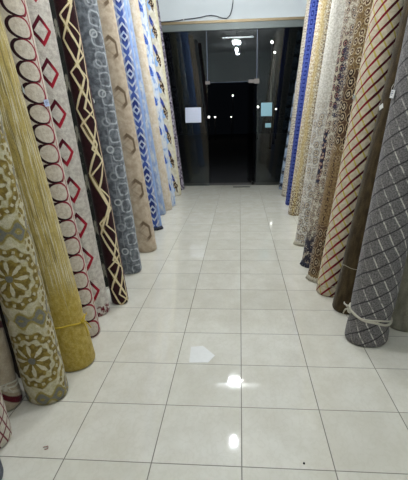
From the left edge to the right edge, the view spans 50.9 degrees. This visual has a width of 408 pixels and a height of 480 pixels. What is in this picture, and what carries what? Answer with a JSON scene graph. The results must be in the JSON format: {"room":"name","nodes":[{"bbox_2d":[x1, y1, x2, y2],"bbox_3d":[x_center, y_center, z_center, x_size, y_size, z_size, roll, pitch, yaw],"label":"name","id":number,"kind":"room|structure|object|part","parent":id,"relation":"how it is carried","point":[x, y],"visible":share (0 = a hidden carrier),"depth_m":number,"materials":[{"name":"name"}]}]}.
{"room":"store","nodes":[
{"label":"store","id":0,"kind":"room"},
{"bbox_2d":[0,185,407,479],"bbox_3d":[0.202,0.460,3.835,3.850,0.060,12.060,0,16,5],"label":"floor","id":1,"kind":"structure","parent":0,"point":[284,387],"depth_m":2.51,"materials":[{"name":"white tile"}]},
{"bbox_2d":[0,459,3,479],"bbox_3d":[-1.210,-0.842,1.294,0.629,3.900,0.214,0,16,5],"label":"roll","id":2,"kind":"object","parent":1,"relation":"on","point":[1,466],"visible":1,"depth_m":1.82,"materials":[{"name":"carpet"}]},
{"bbox_2d":[0,390,11,447],"bbox_3d":[-1.283,-0.911,1.542,0.632,3.900,0.217,0,16,5],"label":"roll","id":3,"kind":"object","parent":1,"relation":"on","point":[5,425],"visible":1,"depth_m":2.02,"materials":[{"name":"beige carpet"}]},
{"bbox_2d":[0,304,20,377],"bbox_3d":[-1.449,-1.073,2.124,0.787,3.900,0.195,0,16,5],"label":"roll","id":4,"kind":"object","parent":1,"relation":"on","point":[16,369],"visible":0.09,"depth_m":2.48,"materials":[{"name":"black carpet"}]},
{"bbox_2d":[0,316,21,411],"bbox_3d":[-1.341,-0.986,1.807,0.623,3.900,0.230,0,16,5],"label":"roll","id":5,"kind":"object","parent":1,"relation":"on","point":[10,388],"visible":0.84,"depth_m":2.24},
{"bbox_3d":[-1.103,0.749,2.280,0.218,0.092,0.216,0,16,5],"label":"tie cord","id":6,"kind":"part","parent":5,"relation":"part of","materials":[{"name":"beige fabric"}]},
{"bbox_2d":[0,112,67,404],"bbox_3d":[-1.125,-1.012,1.884,0.645,3.900,0.233,0,16,5],"label":"roll","id":7,"kind":"object","parent":1,"relation":"on","point":[23,298],"visible":1,"depth_m":2.16,"materials":[{"name":"beige fabric"}]},
{"bbox_2d":[0,13,94,371],"bbox_3d":[-1.168,-1.104,2.208,0.868,3.900,0.273,0,16,5],"label":"roll","id":8,"kind":"object","parent":1,"relation":"on","point":[75,343],"visible":0.76,"depth_m":2.40,"materials":[{"name":"gold fabric"}]},
{"bbox_3d":[-0.854,0.511,2.646,0.308,0.132,0.268,0,16,5],"label":"tie cord","id":9,"kind":"part","parent":8,"relation":"part of","materials":[{"name":"yellow fabric"}]},
{"bbox_2d":[0,0,100,337],"bbox_3d":[-1.144,-1.206,2.564,0.717,3.900,0.256,0,16,5],"label":"roll","id":10,"kind":"object","parent":1,"relation":"on","point":[15,16],"visible":0.43,"depth_m":2.64,"materials":[{"name":"grey carpet"}]},
{"bbox_2d":[26,0,109,316],"bbox_3d":[-1.113,-1.303,2.901,0.636,3.900,0.246,0,16,5],"label":"roll","id":11,"kind":"object","parent":1,"relation":"on","point":[39,11],"visible":0.53,"depth_m":2.99,"materials":[{"name":"grey fabric"}]},
{"bbox_2d":[49,0,108,286],"bbox_3d":[-1.179,-1.470,3.490,0.625,3.900,0.251,0,16,5],"label":"roll","id":12,"kind":"object","parent":1,"relation":"on","point":[51,2],"visible":0.19,"depth_m":3.55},
{"bbox_2d":[53,0,128,304],"bbox_3d":[-0.936,-1.356,3.071,0.525,3.900,0.149,0,16,5],"label":"roll","id":13,"kind":"object","parent":1,"relation":"on","point":[66,14],"visible":1,"depth_m":3.19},
{"bbox_2d":[74,0,141,273],"bbox_3d":[-0.980,-1.566,3.813,0.623,3.900,0.261,0,16,5],"label":"roll","id":14,"kind":"object","parent":1,"relation":"on","point":[87,11],"visible":0.74,"depth_m":3.87,"materials":[{"name":"grey fabric"}]},
{"bbox_2d":[97,0,156,252],"bbox_3d":[-0.954,-1.763,4.500,0.725,3.900,0.267,0,16,5],"label":"roll","id":15,"kind":"object","parent":1,"relation":"on","point":[142,216],"visible":0.66,"depth_m":4.56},
{"bbox_2d":[113,0,162,230],"bbox_3d":[-0.951,-2.033,5.447,0.702,3.900,0.291,0,16,5],"label":"roll","id":16,"kind":"object","parent":1,"relation":"on","point":[120,7],"visible":0.54,"depth_m":5.43,"materials":[{"name":"blue carpet"}]},
{"bbox_2d":[126,0,165,215],"bbox_3d":[-1.020,-2.288,6.346,0.740,3.900,0.273,0,16,5],"label":"roll","id":17,"kind":"object","parent":1,"relation":"on","point":[143,96],"visible":0.35,"depth_m":6.42,"materials":[{"name":"fabric"}]},
{"bbox_2d":[129,0,172,210],"bbox_3d":[-0.933,-2.390,6.696,0.722,3.900,0.267,0,16,5],"label":"roll","id":18,"kind":"object","parent":1,"relation":"on","point":[134,5],"visible":0.44,"depth_m":6.65,"materials":[{"name":"beige carpet"}]},
{"bbox_2d":[138,0,175,206],"bbox_3d":[-0.862,-2.478,6.997,0.667,3.900,0.251,0,16,5],"label":"roll","id":19,"kind":"object","parent":1,"relation":"on","point":[142,6],"visible":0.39,"depth_m":6.93,"materials":[{"name":"beige carpet"}]},
{"bbox_2d":[145,0,180,195],"bbox_3d":[-0.804,-2.776,8.038,0.622,3.900,0.267,0,16,5],"label":"roll","id":20,"kind":"object","parent":1,"relation":"on","point":[151,6],"visible":0.59,"depth_m":7.91,"materials":[{"name":"carpet"}]},
{"bbox_2d":[156,0,184,189],"bbox_3d":[-0.783,-2.954,8.660,0.652,3.900,0.247,0,16,5],"label":"roll","id":21,"kind":"object","parent":1,"relation":"on","point":[159,18],"visible":0.32,"depth_m":8.69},
{"bbox_2d":[180,30,209,142],"bbox_3d":[-0.570,-2.737,9.212,1.420,3.170,0.050,0,16,5],"label":"window","id":22,"kind":"structure","parent":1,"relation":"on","point":[207,81],"depth_m":8.96,"materials":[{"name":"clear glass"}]},
{"bbox_2d":[185,107,200,122],"bbox_3d":[-0.231,-2.676,9.191,0.340,0.310,0.005,0,16,5],"label":"paper notice","id":23,"kind":"object","parent":22,"relation":"attached to","point":[192,115],"visible":1,"depth_m":9.19,"materials":[{"name":"white paper"}]},
{"bbox_2d":[189,346,214,362],"bbox_3d":[-0.011,0.737,2.769,0.165,0.001,0.207,0,16,5],"label":"scrap","id":24,"kind":"object","parent":1,"relation":"on","point":[198,354],"visible":1,"depth_m":2.75,"materials":[{"name":"white paper"}]},
{"bbox_2d":[254,27,281,123],"bbox_3d":[1.807,-2.736,9.015,1.510,3.170,0.060,0,16,5],"label":"window","id":25,"kind":"structure","parent":1,"relation":"on","point":[256,81],"depth_m":8.88,"materials":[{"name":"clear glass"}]},
{"bbox_2d":[261,103,271,115],"bbox_3d":[1.317,-2.752,9.041,0.230,0.270,0.005,0,16,5],"label":"paper notice","id":26,"kind":"object","parent":25,"relation":"attached to","point":[266,108],"visible":1,"depth_m":9.04,"materials":[{"name":"blue paper"}]},
{"bbox_2d":[279,70,297,189],"bbox_3d":[1.865,-2.930,8.360,0.711,3.900,0.201,0,16,5],"label":"roll","id":27,"kind":"object","parent":1,"relation":"on","point":[287,140],"visible":0.13,"depth_m":8.66,"materials":[{"name":"carpet"}]},
{"bbox_2d":[281,0,309,196],"bbox_3d":[1.736,-2.712,7.607,0.622,3.900,0.226,0,16,5],"label":"roll","id":28,"kind":"object","parent":1,"relation":"on","point":[293,119],"visible":0.32,"depth_m":7.64,"materials":[{"name":"fabric"}]},
{"bbox_2d":[285,0,318,205],"bbox_3d":[1.647,-2.481,6.804,0.595,3.900,0.245,0,16,5],"label":"roll","id":29,"kind":"object","parent":1,"relation":"on","point":[313,8],"visible":0.35,"depth_m":6.74,"materials":[{"name":"blue fabric"}]},
{"bbox_2d":[288,0,331,215],"bbox_3d":[1.600,-2.275,6.085,0.685,3.900,0.261,0,16,5],"label":"roll","id":30,"kind":"object","parent":1,"relation":"on","point":[324,6],"visible":0.7,"depth_m":6.09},
{"bbox_2d":[293,0,345,246],"bbox_3d":[1.371,-1.829,4.541,0.709,3.900,0.276,-1,16,3],"label":"roll","id":31,"kind":"object","parent":1,"relation":"on","point":[337,10],"visible":0.56,"depth_m":4.59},
{"bbox_2d":[300,0,357,267],"bbox_3d":[1.306,-1.622,3.824,0.751,3.900,0.288,0,16,5],"label":"roll","id":32,"kind":"object","parent":1,"relation":"on","point":[351,5],"visible":0.38,"depth_m":3.92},
{"bbox_2d":[305,0,372,282],"bbox_3d":[1.290,-1.513,3.441,0.777,3.900,0.270,0,16,5],"label":"roll","id":33,"kind":"object","parent":1,"relation":"on","point":[364,7],"visible":0.47,"depth_m":3.55,"materials":[{"name":"brown fabric"}]},
{"bbox_2d":[316,0,404,296],"bbox_3d":[1.300,-1.424,3.128,0.757,3.900,0.267,0,16,5],"label":"roll","id":34,"kind":"object","parent":1,"relation":"on","point":[385,15],"visible":0.74,"depth_m":3.22,"materials":[{"name":"beige fabric"}]},
{"bbox_2d":[332,0,407,314],"bbox_3d":[1.396,-1.335,2.809,0.862,3.900,0.268,0,16,5],"label":"roll","id":35,"kind":"object","parent":1,"relation":"on","point":[345,284],"visible":0.51,"depth_m":3.05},
{"bbox_2d":[343,19,407,347],"bbox_3d":[1.259,-1.205,2.365,0.729,3.900,0.290,0,16,5],"label":"roll","id":36,"kind":"object","parent":1,"relation":"on","point":[384,249],"visible":1,"depth_m":2.61,"materials":[{"name":"grey carpet"}]},
{"bbox_3d":[1.093,0.472,2.862,0.315,0.116,0.285,0,16,5],"label":"tie cord","id":37,"kind":"part","parent":36,"relation":"part of","materials":[{"name":"white fabric"}]},
{"bbox_2d":[390,254,407,331],"bbox_3d":[1.589,-1.264,2.544,0.647,3.900,0.267,0,16,5],"label":"roll","id":38,"kind":"object","parent":1,"relation":"on","point":[400,313],"visible":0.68,"depth_m":2.95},
{"bbox_2d":[158,0,306,21],"bbox_3d":[0.594,-4.924,8.534,3.850,1.005,0.150,0,16,5],"label":"wall","id":39,"kind":"structure","parent":0,"point":[170,10],"depth_m":8.56,"materials":[{"name":"white paint"}]},
{"bbox_2d":[161,3,232,22],"bbox_3d":[-0.211,-4.741,8.540,1.633,0.704,0.062,0,16,5],"label":"power cable","id":40,"kind":"object","parent":39,"relation":"attached to","point":[183,19],"visible":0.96,"depth_m":8.59,"materials":[{"name":"black rubber"}]},
{"bbox_2d":[207,28,256,82],"bbox_3d":[0.575,-3.765,8.821,1.017,1.030,0.050,0,16,5],"label":"window","id":41,"kind":"structure","parent":39,"relation":"in","point":[252,80],"depth_m":8.90,"materials":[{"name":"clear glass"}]},
{"bbox_2d":[247,84,253,184],"bbox_3d":[1.064,-2.376,9.690,0.069,2.118,0.920,-2,16,-1],"label":"door","id":42,"kind":"structure","parent":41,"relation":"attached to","point":[251,87],"depth_m":9.64,"materials":[{"name":"clear glass"}]},
{"bbox_2d":[162,19,303,31],"bbox_3d":[0.604,-4.319,8.656,3.850,0.125,0.048,0,16,5],"label":"trim","id":43,"kind":"structure","parent":39,"relation":"attached to","point":[280,23],"depth_m":8.63,"materials":[{"name":"grey metal"}]},
{"bbox_2d":[161,16,304,24],"bbox_3d":[0.601,-4.401,8.623,3.850,0.050,0.085,0,16,5],"label":"trim","id":44,"kind":"structure","parent":39,"relation":"attached to","point":[301,17],"depth_m":8.58,"materials":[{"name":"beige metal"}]},
{"bbox_2d":[177,133,287,182],"bbox_3d":[2.078,-5.509,24.927,28.000,0.080,31.940,0,16,5],"label":"ground","id":45,"kind":"structure","parent":0,"point":[222,159],"depth_m":16.95,"materials":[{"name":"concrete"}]},
{"bbox_2d":[184,182,279,185],"bbox_3d":[0.701,-1.208,9.838,4.050,0.150,0.440,0,16,5],"label":"trim","id":46,"kind":"structure","parent":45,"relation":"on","point":[255,183],"depth_m":9.86,"materials":[{"name":"metal"}]},
{"bbox_2d":[269,41,272,148],"bbox_3d":[3.167,-6.774,20.267,0.140,4.860,0.133,0,16,5],"label":"street light","id":47,"kind":"object","parent":45,"relation":"on","point":[271,41],"visible":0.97,"depth_m":20.17,"materials":[{"name":"brown metal"}]},
{"bbox_2d":[272,51,275,143],"bbox_3d":[3.913,-7.910,24.054,0.140,4.934,0.133,0,16,5],"label":"street light","id":48,"kind":"object","parent":45,"relation":"on","point":[274,51],"visible":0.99,"depth_m":24.04,"materials":[{"name":"brown metal"}]}
]}

